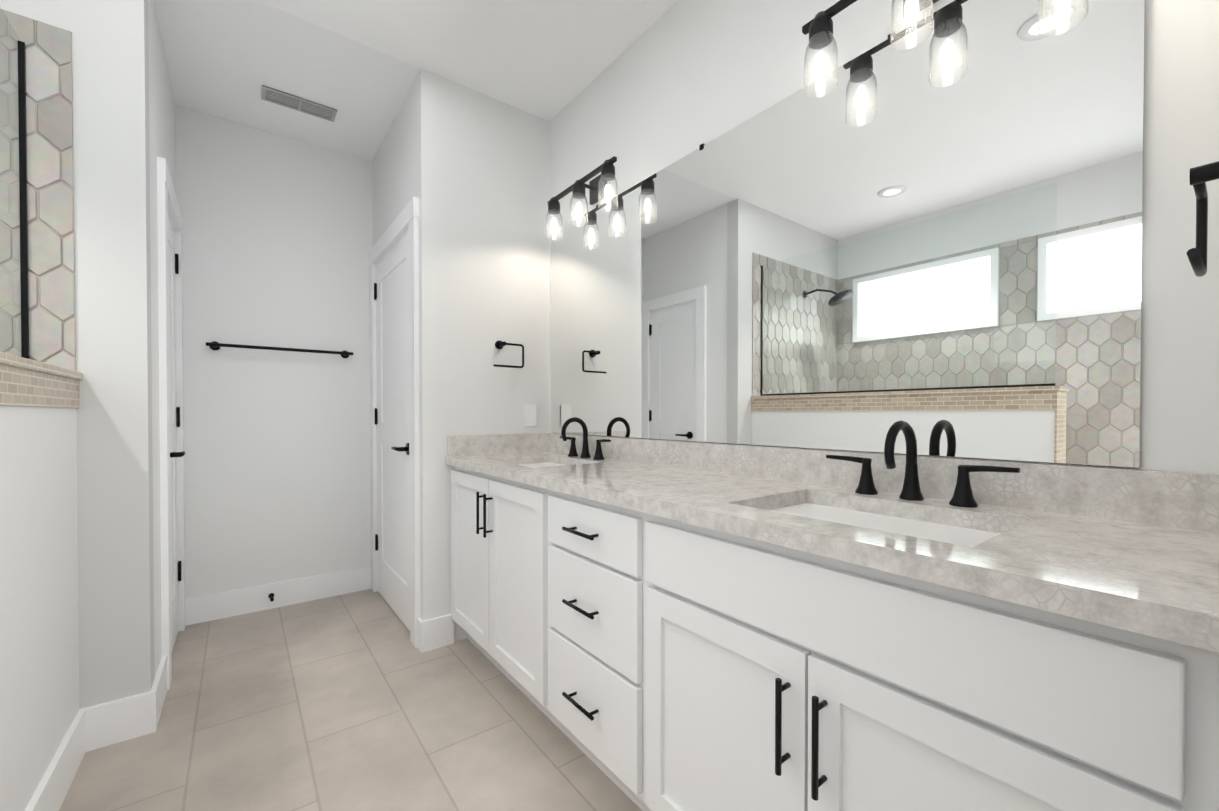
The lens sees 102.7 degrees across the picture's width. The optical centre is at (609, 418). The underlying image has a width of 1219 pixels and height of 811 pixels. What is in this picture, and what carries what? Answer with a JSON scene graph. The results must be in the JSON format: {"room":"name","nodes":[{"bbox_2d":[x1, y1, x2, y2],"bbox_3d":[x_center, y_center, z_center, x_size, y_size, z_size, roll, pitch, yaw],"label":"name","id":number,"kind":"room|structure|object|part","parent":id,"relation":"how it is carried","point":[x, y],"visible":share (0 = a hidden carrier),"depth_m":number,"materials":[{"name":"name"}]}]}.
{"room":"bathroom","nodes":[
{"label":"bathroom","id":0,"kind":"room"},
{"bbox_2d":[0,405,79,810],"bbox_3d":[-1.279,0.489,0.843,0.180,1.215,1.740,0,1,-37],"label":"wall","id":1,"kind":"structure","parent":0,"point":[39,661],"depth_m":1.26,"materials":[{"name":"white paint"}]},
{"bbox_2d":[0,352,81,407],"bbox_3d":[-1.274,0.477,0.836,0.210,1.240,1.758,0,1,-37],"label":"cap","id":2,"kind":"object","parent":1,"relation":"attached to","point":[26,382],"visible":1,"depth_m":1.25,"materials":[{"name":"tile"}]},
{"bbox_2d":[18,40,29,358],"bbox_3d":[-1.296,-0.648,0.829,0.014,1.010,1.716,0,1,-37],"label":"channel","id":3,"kind":"object","parent":2,"relation":"on","point":[23,194],"visible":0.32,"depth_m":1.50,"materials":[{"name":"black metal"}]},
{"bbox_2d":[0,10,23,357],"bbox_3d":[-1.291,-0.655,0.823,0.001,0.995,1.700,0,1,-37],"label":"glass panel","id":4,"kind":"object","parent":3,"relation":"attached to","point":[14,173],"visible":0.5,"depth_m":1.43,"materials":[{"name":"clear glass"}]},
{"bbox_2d":[25,705,96,810],"bbox_3d":[-1.201,1.026,0.909,0.015,0.140,1.740,0,1,-37],"label":"baseboard","id":5,"kind":"structure","parent":1,"relation":"attached to","point":[94,727],"depth_m":1.43,"materials":[{"name":"white paint"}]},
{"bbox_2d":[148,0,175,675],"bbox_3d":[-1.989,-0.266,2.118,0.100,2.700,0.960,0,1,-37],"label":"wall","id":6,"kind":"structure","parent":0,"point":[162,124],"depth_m":1.88,"materials":[{"name":"white paint"}]},
{"bbox_2d":[133,655,166,737],"bbox_3d":[-1.688,1.017,1.813,0.035,0.140,0.320,0,1,-37],"label":"baseboard","id":7,"kind":"structure","parent":6,"relation":"attached to","point":[147,706],"depth_m":1.69,"materials":[{"name":"white paint"}]},
{"bbox_2d":[157,156,185,689],"bbox_3d":[-2.041,0.023,2.210,0.125,2.120,0.755,0,1,-37],"label":"door frame","id":8,"kind":"structure","parent":6,"relation":"attached to","point":[167,202],"depth_m":1.97,"materials":[{"name":"white paint"}]},
{"bbox_2d":[168,215,184,651],"bbox_3d":[-2.010,0.070,2.249,0.102,2.008,0.572,0,1,-37],"label":"hall door","id":9,"kind":"structure","parent":6,"relation":"in","point":[173,269],"depth_m":2.36,"materials":[{"name":"white paint"}]},
{"bbox_3d":[-2.007,-0.003,2.276,0.064,1.650,0.532,0,1,-37],"label":"handle","id":10,"kind":"part","parent":9,"relation":"part of","materials":[{"name":"black"}]},
{"bbox_2d":[176,105,372,597],"bbox_3d":[-1.899,-0.274,2.851,1.130,2.700,0.100,0,1,-37],"label":"wall","id":11,"kind":"structure","parent":0,"point":[277,239],"depth_m":2.77,"materials":[{"name":"white paint"}]},
{"bbox_2d":[268,593,273,601],"bbox_3d":[-1.894,1.002,2.734,0.028,0.028,0.080,0,1,-37],"label":"door stop","id":12,"kind":"object","parent":11,"relation":"attached to","point":[270,595],"visible":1,"depth_m":2.75,"materials":[{"name":"black metal"}]},
{"bbox_2d":[185,566,370,625],"bbox_3d":[-1.866,1.007,2.821,0.930,0.140,0.020,0,1,-37],"label":"baseboard","id":13,"kind":"structure","parent":11,"relation":"attached to","point":[214,606],"depth_m":2.78,"materials":[{"name":"white paint"}]},
{"bbox_2d":[206,341,353,357],"bbox_3d":[-1.848,-0.393,2.774,0.690,0.048,0.076,0,1,-37],"label":"towel rail","id":14,"kind":"object","parent":11,"relation":"attached to","point":[214,345],"visible":1,"depth_m":2.71,"materials":[{"name":"black metal"}]},
{"bbox_2d":[0,0,549,708],"bbox_3d":[-1.563,-0.263,1.788,3.240,2.700,0.120,0,1,-37],"label":"wall","id":15,"kind":"structure","parent":0,"point":[110,64],"depth_m":1.71,"materials":[{"name":"grey paint"}]},
{"bbox_2d":[0,20,75,362],"bbox_3d":[-2.234,-0.074,1.203,1.260,2.335,0.003,0,1,-37],"label":"wall","id":16,"kind":"structure","parent":15,"relation":"attached to","point":[36,131],"depth_m":1.54,"materials":[{"name":"beige tile"}]},
{"bbox_2d":[0,9,75,370],"bbox_3d":[-2.227,-0.074,1.202,1.250,2.335,0.005,0,1,-37],"label":"wall tiles","id":17,"kind":"structure","parent":16,"relation":"attached to","point":[56,200],"depth_m":1.53,"materials":[{"name":"grey tile"}]},
{"bbox_2d":[445,433,548,456],"bbox_3d":[-0.554,0.129,2.491,0.542,0.098,0.020,0,1,-37],"label":"backsplash","id":18,"kind":"structure","parent":15,"relation":"attached to","point":[459,446],"depth_m":2.47,"materials":[{"name":"grey stone"}]},
{"bbox_2d":[493,341,523,367],"bbox_3d":[-0.522,-0.329,2.481,0.166,0.140,0.068,0,1,-37],"label":"towel ring","id":19,"kind":"object","parent":15,"relation":"attached to","point":[499,344],"visible":1,"depth_m":2.47,"materials":[{"name":"black metal"}]},
{"bbox_2d":[525,405,536,425],"bbox_3d":[-0.420,-0.019,2.601,0.070,0.115,0.006,0,1,-37],"label":"outlet","id":20,"kind":"object","parent":15,"relation":"attached to","point":[530,415],"visible":1,"depth_m":2.60,"materials":[{"name":"white plastic"}]},
{"bbox_2d":[59,589,641,810],"bbox_3d":[-1.155,1.143,1.233,3.400,0.100,3.800,0,1,-37],"label":"floor","id":21,"kind":"structure","parent":0,"point":[356,701],"depth_m":1.68,"materials":[{"name":"tile"}]},
{"bbox_2d":[445,461,1218,810],"bbox_3d":[0.139,0.656,1.573,0.594,0.865,2.328,0,1,-37],"label":"bathroom vanity","id":22,"kind":"object","parent":21,"relation":"on","point":[661,625],"depth_m":0.87,"materials":[{"name":"white paint"}]},
{"bbox_2d":[445,449,1218,636],"bbox_3d":[0.148,0.205,1.575,0.572,0.037,2.328,0,1,-37],"label":"countertop","id":23,"kind":"structure","parent":22,"relation":"on","point":[1139,570],"depth_m":0.82,"materials":[{"name":"grey stone"}]},
{"bbox_2d":[513,457,576,464],"bbox_3d":[-0.293,0.282,2.130,0.354,0.152,0.494,0,1,-37],"label":"sink","id":24,"kind":"object","parent":23,"relation":"in","point":[546,462],"depth_m":2.32,"materials":[{"name":"white ceramic"}]},
{"bbox_2d":[557,417,616,460],"bbox_3d":[-0.153,0.086,2.234,0.156,0.188,0.411,0,1,-37],"label":"faucet","id":25,"kind":"object","parent":23,"relation":"on","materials":[{"name":"black metal"}]},
{"bbox_2d":[761,497,1008,544],"bbox_3d":[0.542,0.294,1.031,0.354,0.152,0.494,0,1,-37],"label":"sink","id":26,"kind":"object","parent":23,"relation":"in","point":[923,524],"depth_m":1.10,"materials":[{"name":"white ceramic"}]},
{"bbox_2d":[825,420,1024,508],"bbox_3d":[0.681,0.097,1.135,0.156,0.188,0.411,0,1,-37],"label":"faucet","id":27,"kind":"object","parent":23,"relation":"on","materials":[{"name":"black metal"}]},
{"bbox_2d":[372,81,414,245],"bbox_3d":[-1.174,-0.273,2.748,0.100,2.700,0.940,0,1,-37],"label":"wall","id":28,"kind":"structure","parent":0,"point":[393,177],"depth_m":2.63,"materials":[{"name":"white paint"}]},
{"bbox_2d":[374,233,409,630],"bbox_3d":[-1.213,0.066,2.704,0.102,2.008,0.802,0,1,-37],"label":"hall door","id":29,"kind":"structure","parent":28,"relation":"in","point":[391,296],"depth_m":2.71,"materials":[{"name":"white paint"}]},
{"bbox_3d":[-1.240,-0.007,2.707,0.064,1.650,0.762,0,1,-37],"label":"handle","id":30,"kind":"part","parent":29,"relation":"part of","materials":[{"name":"black"}]},
{"bbox_2d":[368,196,419,647],"bbox_3d":[-1.166,0.017,2.721,0.125,2.120,0.998,0,1,-37],"label":"door frame","id":31,"kind":"structure","parent":28,"relation":"attached to","point":[404,223],"depth_m":2.35,"materials":[{"name":"white paint"}]},
{"bbox_2d":[154,0,677,160],"bbox_3d":[-1.155,-1.657,1.204,3.400,0.100,3.800,0,1,-37],"label":"ceiling","id":32,"kind":"structure","parent":0,"point":[226,59],"depth_m":2.15,"materials":[{"name":"white paint"}]},
{"bbox_2d":[261,85,336,121],"bbox_3d":[-1.591,-1.615,2.506,0.320,0.009,0.120,0,1,-37],"label":"ceiling vent","id":33,"kind":"object","parent":32,"relation":"in","point":[299,103],"depth_m":2.50,"materials":[{"name":"grey metal"}]},
{"bbox_2d":[549,433,1218,528],"bbox_3d":[0.368,0.136,1.742,0.020,0.098,2.328,0,1,-37],"label":"backsplash","id":34,"kind":"structure","parent":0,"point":[1189,500],"depth_m":1.03,"materials":[{"name":"grey stone"}]},
{"bbox_2d":[549,0,1218,474],"bbox_3d":[0.388,-0.263,1.815,0.100,2.700,2.435,0,1,-37],"label":"wall","id":35,"kind":"structure","parent":0,"point":[677,80],"depth_m":1.28,"materials":[{"name":"white paint"}]},
{"bbox_2d":[546,156,617,239],"bbox_3d":[-0.109,-1.011,2.244,0.160,0.243,0.540,0,1,-37],"label":"sconce","id":36,"kind":"object","parent":35,"relation":"attached to","point":[599,187],"visible":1,"depth_m":2.21,"materials":[{"name":"black"}]},
{"bbox_2d":[551,0,1144,467],"bbox_3d":[0.342,-0.459,1.780,0.010,1.084,2.174,0,1,-37],"label":"mirror","id":37,"kind":"object","parent":35,"relation":"attached to","point":[935,240],"visible":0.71,"depth_m":1.24,"materials":[{"name":"silver mirror"}]},
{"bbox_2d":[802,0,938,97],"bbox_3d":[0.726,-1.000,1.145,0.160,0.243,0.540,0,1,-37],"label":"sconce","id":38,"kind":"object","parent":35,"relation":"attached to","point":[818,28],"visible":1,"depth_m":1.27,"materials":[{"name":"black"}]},
{"bbox_2d":[1213,501,1218,612],"bbox_3d":[0.842,0.147,0.653,0.542,0.098,0.020,0,1,-37],"label":"backsplash","id":39,"kind":"structure","parent":0,"relation":"attached to","point":[1215,511],"depth_m":0.69,"materials":[{"name":"grey stone"}]},
{"bbox_3d":[-0.086,-0.243,-0.157,3.240,2.700,0.135,0,1,-37],"label":"wall","id":40,"kind":"structure","parent":0,"visible":0},
{"bbox_2d":[1186,161,1218,276],"bbox_3d":[0.810,-0.273,0.644,0.166,0.140,0.053,0,1,-37],"label":"towel ring","id":41,"kind":"object","parent":40,"relation":"attached to","point":[1199,176],"visible":1,"depth_m":0.67,"materials":[{"name":"black metal"}]}
]}

